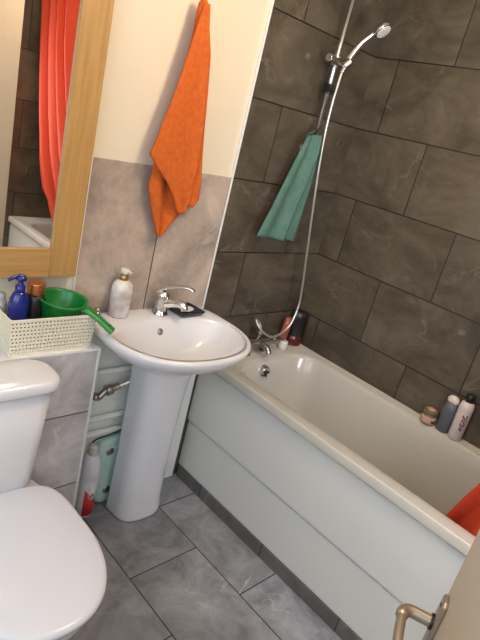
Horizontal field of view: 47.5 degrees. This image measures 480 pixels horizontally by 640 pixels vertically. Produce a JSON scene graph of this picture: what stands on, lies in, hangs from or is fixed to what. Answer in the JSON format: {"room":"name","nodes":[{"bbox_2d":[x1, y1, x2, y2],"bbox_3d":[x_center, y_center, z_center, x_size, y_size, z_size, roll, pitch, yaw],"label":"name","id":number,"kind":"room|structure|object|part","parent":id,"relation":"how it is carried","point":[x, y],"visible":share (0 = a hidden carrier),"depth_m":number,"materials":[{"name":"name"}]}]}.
{"room":"bathroom","nodes":[
{"label":"bathroom","id":0,"kind":"room"},
{"bbox_2d":[0,0,392,473],"bbox_3d":[-0.608,-0.320,1.756,2.950,2.420,0.100,-6,28,-44],"label":"wall","id":1,"kind":"structure","parent":0,"point":[253,276],"depth_m":2.08,"materials":[{"name":"tile"}]},
{"bbox_2d":[0,0,114,277],"bbox_3d":[-0.637,-0.677,1.402,0.625,1.206,0.033,-6,28,-44],"label":"wall mirror","id":2,"kind":"object","parent":1,"relation":"attached to","point":[53,53],"visible":1,"depth_m":1.56,"materials":[{"name":"brown wood"}]},
{"bbox_3d":[-0.768,-0.170,1.589,0.435,0.095,0.032,-6,28,-44],"label":"frame rail","id":3,"kind":"part","parent":2,"relation":"part of","materials":[{"name":"brown wood"}]},
{"bbox_2d":[0,0,80,247],"bbox_3d":[-0.634,-0.675,1.399,0.455,1.036,0.006,-6,28,-44],"label":"mirror glass","id":4,"kind":"object","parent":2,"relation":"on","point":[40,40],"depth_m":1.53,"materials":[{"name":"white"}]},
{"bbox_2d":[72,156,92,290],"bbox_3d":[-0.528,-0.262,1.801,0.005,0.551,0.011,-6,28,-44],"label":"trim","id":5,"kind":"structure","parent":1,"relation":"attached to","point":[74,278],"depth_m":1.79,"materials":[{"name":"white plastic"}]},
{"bbox_2d":[86,424,121,438],"bbox_3d":[-0.532,0.446,2.213,0.397,0.025,0.026,-6,28,-44],"label":"pipe","id":6,"kind":"object","parent":1,"relation":"attached to","point":[106,430],"visible":0.32,"depth_m":2.19,"materials":[{"name":"white paint"}]},
{"bbox_2d":[89,409,124,423],"bbox_3d":[-0.516,0.383,2.190,0.397,0.025,0.026,-6,28,-44],"label":"pipe","id":7,"kind":"object","parent":1,"relation":"attached to","point":[119,413],"visible":0.32,"depth_m":2.16,"materials":[{"name":"white paint"}]},
{"bbox_2d":[93,378,129,400],"bbox_3d":[-0.465,0.254,2.116,0.217,0.117,0.062,1,24,-33],"label":"pipe","id":8,"kind":"object","parent":1,"relation":"attached to","point":[108,389],"visible":0.7,"depth_m":2.08,"materials":[{"name":"silver metal"}]},
{"bbox_2d":[97,365,131,375],"bbox_3d":[-0.466,0.191,2.119,0.397,0.021,0.022,-6,28,-44],"label":"pipe","id":9,"kind":"object","parent":1,"relation":"attached to","point":[126,367],"visible":0.32,"depth_m":2.09,"materials":[{"name":"white paint"}]},
{"bbox_2d":[164,375,195,477],"bbox_3d":[-0.277,0.466,2.517,0.056,0.630,0.010,-6,28,-44],"label":"trim","id":10,"kind":"structure","parent":1,"relation":"attached to","point":[176,439],"depth_m":2.53,"materials":[{"name":"white plastic"}]},
{"bbox_2d":[202,0,274,308],"bbox_3d":[-0.014,-0.626,2.108,0.009,1.820,0.011,-6,28,-44],"label":"trim","id":11,"kind":"structure","parent":1,"relation":"attached to","point":[269,13],"depth_m":2.06,"materials":[{"name":"white plastic"}]},
{"bbox_2d":[176,464,361,639],"bbox_3d":[0.426,1.165,1.957,0.018,0.062,2.188,-6,28,-44],"label":"baseboard","id":12,"kind":"structure","parent":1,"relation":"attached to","point":[287,576],"depth_m":2.23,"materials":[{"name":"tile"}]},
{"bbox_2d":[179,343,479,639],"bbox_3d":[0.705,0.837,2.050,0.638,0.600,2.196,-6,28,-44],"label":"bathtub","id":13,"kind":"object","parent":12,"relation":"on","point":[341,480],"visible":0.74,"depth_m":2.17,"materials":[{"name":"beige plastic"}]},
{"bbox_3d":[0.110,0.237,2.568,0.062,0.064,0.045,-6,28,-44],"label":"overflow plate","id":14,"kind":"part","parent":13,"relation":"part of","materials":[{"name":"silver metal"}]},
{"bbox_2d":[246,329,283,356],"bbox_3d":[0.104,0.115,2.544,0.246,0.118,0.123,-6,28,-44],"label":"mixer tap","id":15,"kind":"object","parent":13,"relation":"on","point":[263,342],"visible":0.59,"depth_m":2.54,"materials":[{"name":"silver metal"}]},
{"bbox_3d":[0.113,0.129,2.537,0.034,0.051,0.091,-6,28,-44],"label":"spout","id":16,"kind":"part","parent":15,"relation":"part of","materials":[{"name":"silver metal"}]},
{"bbox_2d":[278,339,287,349],"bbox_3d":[0.212,0.122,2.700,0.044,0.046,0.044,-6,28,-44],"label":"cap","id":17,"kind":"object","parent":13,"relation":"on","point":[282,345],"visible":0.92,"depth_m":2.68,"materials":[{"name":"beige plastic"}]},
{"bbox_3d":[0.216,0.107,2.694,0.044,0.013,0.044,-6,28,-44],"label":"pot lid","id":18,"kind":"part","parent":17,"relation":"part of","materials":[{"name":"white plastic"}]},
{"bbox_2d":[277,316,291,344],"bbox_3d":[0.225,0.056,2.732,0.058,0.154,0.036,-6,28,-44],"label":"bottle","id":19,"kind":"object","parent":13,"relation":"on","point":[288,319],"visible":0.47,"depth_m":2.71,"materials":[{"name":"red"}]},
{"bbox_2d":[286,310,308,345],"bbox_3d":[0.290,0.041,2.768,0.090,0.184,0.052,7,21,-19],"label":"shampoo bottle","id":20,"kind":"object","parent":13,"relation":"on","point":[297,329],"visible":0.88,"depth_m":2.75,"materials":[{"name":"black plastic"}]},
{"bbox_3d":[0.460,1.022,1.911,0.013,0.240,2.191,-6,28,-44],"label":"panel","id":21,"kind":"part","parent":13,"relation":"part of","materials":[{"name":"white plastic"}]},
{"bbox_2d":[420,405,439,425],"bbox_3d":[0.804,0.405,2.315,0.066,0.066,0.066,22,21,21],"label":"jar","id":22,"kind":"object","parent":13,"relation":"on","point":[429,415],"visible":1,"depth_m":2.29,"materials":[{"name":"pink plastic"}]},
{"bbox_3d":[0.809,0.385,2.308,0.064,0.019,0.065,22,21,21],"label":"lid","id":23,"kind":"part","parent":22,"relation":"part of","materials":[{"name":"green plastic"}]},
{"bbox_2d":[435,395,459,432],"bbox_3d":[0.862,0.387,2.259,0.045,0.164,0.060,0,24,-35],"label":"bottle","id":24,"kind":"object","parent":13,"relation":"on","point":[447,414],"visible":0.98,"depth_m":2.24,"materials":[{"name":"grey plastic"}]},
{"bbox_2d":[447,393,475,440],"bbox_3d":[0.905,0.392,2.216,0.058,0.204,0.058,-6,28,-44],"label":"lotion bottle","id":25,"kind":"object","parent":13,"relation":"on","point":[465,410],"visible":1,"depth_m":2.20,"materials":[{"name":"beige plastic"}]},
{"bbox_2d":[255,0,391,337],"bbox_3d":[0.340,-0.638,2.325,0.229,1.571,0.132,9,20,-16],"label":"shower","id":26,"kind":"object","parent":1,"relation":"attached to","point":[382,29],"visible":0.93,"depth_m":2.19,"materials":[{"name":"silver metal"}]},
{"bbox_2d":[257,131,321,241],"bbox_3d":[0.211,-0.559,2.289,0.268,0.473,0.066,-6,28,-44],"label":"cloth","id":27,"kind":"object","parent":26,"relation":"hanging from","point":[282,221],"visible":1,"depth_m":2.30,"materials":[{"name":"teal fabric"}]},
{"bbox_3d":[0.352,-1.027,2.137,0.017,0.035,0.036,-6,28,-44],"label":"slider knob","id":28,"kind":"part","parent":26,"relation":"part of","materials":[{"name":"silver metal"}]},
{"bbox_3d":[0.383,-1.032,2.179,0.019,0.700,0.019,-6,28,-44],"label":"rail","id":29,"kind":"part","parent":26,"relation":"part of","materials":[{"name":"silver metal"}]},
{"bbox_3d":[0.465,-1.057,2.160,0.094,0.170,0.025,15,20,3],"label":"hand shower handle","id":30,"kind":"part","parent":26,"relation":"part of","materials":[{"name":"silver metal"}]},
{"bbox_3d":[-0.117,-0.973,1.743,0.049,0.019,0.056,-6,28,-44],"label":"towel hook","id":31,"kind":"object","parent":1,"relation":"attached to","visible":0},
{"bbox_2d":[148,0,210,236],"bbox_3d":[-0.186,-0.649,1.843,0.269,0.770,0.054,-6,28,-44],"label":"hand towel","id":32,"kind":"object","parent":31,"relation":"hanging from","point":[174,185],"visible":1,"depth_m":1.83,"materials":[{"name":"orange fabric"}]},
{"bbox_2d":[69,473,341,639],"bbox_3d":[-0.137,1.274,1.446,2.950,0.060,2.400,-6,28,-44],"label":"floor","id":33,"kind":"structure","parent":0,"point":[178,571],"depth_m":2.08,"materials":[{"name":"tile"}]},
{"bbox_2d":[0,330,100,507],"bbox_3d":[-1.150,0.500,1.495,1.492,0.844,0.172,-6,28,-44],"label":"tiled ledge","id":34,"kind":"object","parent":33,"relation":"on","point":[58,462],"visible":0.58,"depth_m":1.85,"materials":[{"name":"tile"}]},
{"bbox_2d":[0,299,95,356],"bbox_3d":[-0.624,0.018,1.736,0.285,0.124,0.160,-6,28,-44],"label":"storage basket","id":35,"kind":"object","parent":34,"relation":"on","point":[50,340],"visible":0.77,"depth_m":1.67,"materials":[{"name":"beige plastic"}]},
{"bbox_2d":[0,291,6,313],"bbox_3d":[-0.734,-0.015,1.668,0.034,0.153,0.034,-6,28,-44],"label":"plastic bottle","id":36,"kind":"object","parent":35,"relation":"in","point":[3,304],"visible":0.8,"depth_m":1.64,"materials":[{"name":"grey"}]},
{"bbox_2d":[7,274,28,343],"bbox_3d":[-0.678,-0.033,1.651,0.076,0.223,0.050,-6,28,-44],"label":"pump bottle","id":37,"kind":"object","parent":35,"relation":"in","point":[18,304],"visible":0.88,"depth_m":1.63,"materials":[{"name":"blue plastic"}]},
{"bbox_2d":[26,280,45,340],"bbox_3d":[-0.650,-0.031,1.719,0.062,0.188,0.062,-6,28,-44],"label":"shampoo bottle","id":38,"kind":"object","parent":35,"relation":"in","point":[36,289],"visible":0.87,"depth_m":1.69,"materials":[{"name":"black plastic"}]},
{"bbox_2d":[40,287,114,333],"bbox_3d":[-0.532,-0.016,1.742,0.248,0.100,0.158,20,20,16],"label":"jug","id":39,"kind":"object","parent":35,"relation":"in","point":[60,302],"visible":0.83,"depth_m":1.76,"materials":[{"name":"green plastic"}]},
{"bbox_3d":[-0.457,0.000,1.761,0.114,0.074,0.044,14,20,-3],"label":"handle","id":40,"kind":"part","parent":39,"relation":"part of","materials":[{"name":"green plastic"}]},
{"bbox_3d":[-1.104,0.534,1.444,1.482,0.838,0.015,-6,28,-44],"label":"panel","id":41,"kind":"part","parent":34,"relation":"part of","materials":[{"name":"tile"}]},
{"bbox_2d":[0,359,106,639],"bbox_3d":[-0.621,0.636,1.491,0.406,0.846,0.634,-6,28,-44],"label":"toilet","id":42,"kind":"object","parent":33,"relation":"on","point":[53,570],"visible":1,"depth_m":1.49,"materials":[{"name":"white ceramic"}]},
{"bbox_3d":[-0.683,0.173,1.506,0.360,0.040,0.160,-6,28,-44],"label":"cistern lid","id":43,"kind":"part","parent":42,"relation":"part of","materials":[{"name":"white ceramic"}]},
{"bbox_3d":[-0.575,0.630,1.444,0.406,0.026,0.518,-6,28,-44],"label":"lid","id":44,"kind":"part","parent":42,"relation":"part of","materials":[{"name":"white plastic"}]},
{"bbox_3d":[-0.581,0.648,1.452,0.392,0.016,0.508,-6,28,-44],"label":"seat","id":45,"kind":"part","parent":42,"relation":"part of","materials":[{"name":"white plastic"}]},
{"bbox_2d":[75,443,100,517],"bbox_3d":[-0.616,0.648,2.220,0.078,0.338,0.079,6,21,-21],"label":"bottle","id":46,"kind":"object","parent":33,"relation":"on","point":[91,463],"visible":0.98,"depth_m":2.19,"materials":[{"name":"white plastic"}]},
{"bbox_2d":[95,432,120,501],"bbox_3d":[-0.508,0.618,2.345,0.271,0.344,0.036,-6,28,-44],"label":"bathroom scale","id":47,"kind":"object","parent":33,"relation":"on","point":[108,446],"visible":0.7,"depth_m":2.27,"materials":[{"name":"green plastic"}]},
{"bbox_2d":[92,429,120,442],"bbox_3d":[-0.541,0.611,2.283,0.198,0.387,0.031,0,24,-34],"label":"cable","id":48,"kind":"object","parent":47,"relation":"on","point":[120,429],"visible":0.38,"depth_m":2.19,"materials":[{"name":"black plastic"}]},
{"bbox_2d":[93,285,250,521],"bbox_3d":[-0.302,0.392,2.089,0.567,1.040,0.458,-6,28,-44],"label":"basin","id":49,"kind":"object","parent":33,"relation":"on","point":[164,349],"visible":0.97,"depth_m":2.11,"materials":[{"name":"white ceramic"}]},
{"bbox_2d":[94,307,100,314],"bbox_3d":[-0.499,-0.027,1.906,0.032,0.037,0.032,-6,28,-44],"label":"pot","id":50,"kind":"object","parent":49,"relation":"on","point":[97,309],"visible":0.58,"depth_m":1.90,"materials":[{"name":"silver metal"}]},
{"bbox_2d":[107,267,132,318],"bbox_3d":[-0.422,-0.100,1.944,0.076,0.179,0.076,-6,28,-44],"label":"soap dispenser","id":51,"kind":"object","parent":49,"relation":"on","point":[121,292],"visible":1,"depth_m":1.92,"materials":[{"name":"white"}]},
{"bbox_3d":[-0.237,0.137,1.995,0.567,0.200,0.458,-6,28,-44],"label":"bowl","id":52,"kind":"part","parent":49,"relation":"part of","materials":[{"name":"white ceramic"}]},
{"bbox_3d":[-0.249,-0.054,2.055,0.121,0.061,0.035,21,21,17],"label":"spout","id":53,"kind":"part","parent":49,"relation":"part of","materials":[{"name":"silver metal"}]},
{"bbox_3d":[-0.241,-0.110,2.038,0.146,0.062,0.040,20,20,15],"label":"lever","id":54,"kind":"part","parent":49,"relation":"part of","materials":[{"name":"silver metal"}]},
{"bbox_2d":[168,302,204,317],"bbox_3d":[-0.215,-0.039,2.163,0.104,0.017,0.124,29,24,36],"label":"soap dish","id":55,"kind":"object","parent":49,"relation":"on","point":[197,311],"visible":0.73,"depth_m":2.15,"materials":[{"name":"black plastic"}]},
{"bbox_2d":[184,306,193,311],"bbox_3d":[-0.209,-0.044,2.163,0.060,0.015,0.039,-6,28,-44],"label":"soap bar","id":56,"kind":"object","parent":55,"relation":"in","point":[190,309],"visible":0.47,"depth_m":2.16,"materials":[{"name":"white"}]},
{"bbox_2d":[300,0,479,448],"bbox_3d":[1.201,0.058,1.994,0.100,2.420,2.300,-6,28,-44],"label":"wall","id":57,"kind":"structure","parent":0,"point":[392,298],"depth_m":2.34,"materials":[{"name":"tile"}]},
{"bbox_2d":[392,529,479,639],"bbox_3d":[0.381,0.468,0.890,0.133,2.012,0.700,21,21,19],"label":"door","id":58,"kind":"structure","parent":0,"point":[456,616],"depth_m":1.17,"materials":[{"name":"beige paint"}]},
{"bbox_3d":[0.383,0.696,1.224,0.079,0.030,0.143,21,21,19],"label":"handle","id":59,"kind":"part","parent":58,"relation":"part of","materials":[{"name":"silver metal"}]},
{"bbox_3d":[0.442,0.732,1.270,0.012,0.220,0.048,21,21,19],"label":"handle plate","id":60,"kind":"part","parent":58,"relation":"part of","materials":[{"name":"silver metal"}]},
{"bbox_3d":[1.609,0.535,0.984,0.800,2.420,0.100,-6,28,-44],"label":"wall","id":61,"kind":"structure","parent":0,"visible":0},
{"bbox_3d":[0.950,-0.805,1.259,0.024,0.024,2.192,-6,28,-44],"label":"rail","id":62,"kind":"object","parent":61,"relation":"attached to","visible":0},
{"bbox_2d":[446,483,479,536],"bbox_3d":[1.154,0.204,1.250,0.198,1.690,1.044,-6,28,-44],"label":"shower curtain","id":63,"kind":"object","parent":62,"relation":"hanging from","point":[466,513],"visible":0.25,"depth_m":1.79,"materials":[{"name":"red fabric"}]}
]}

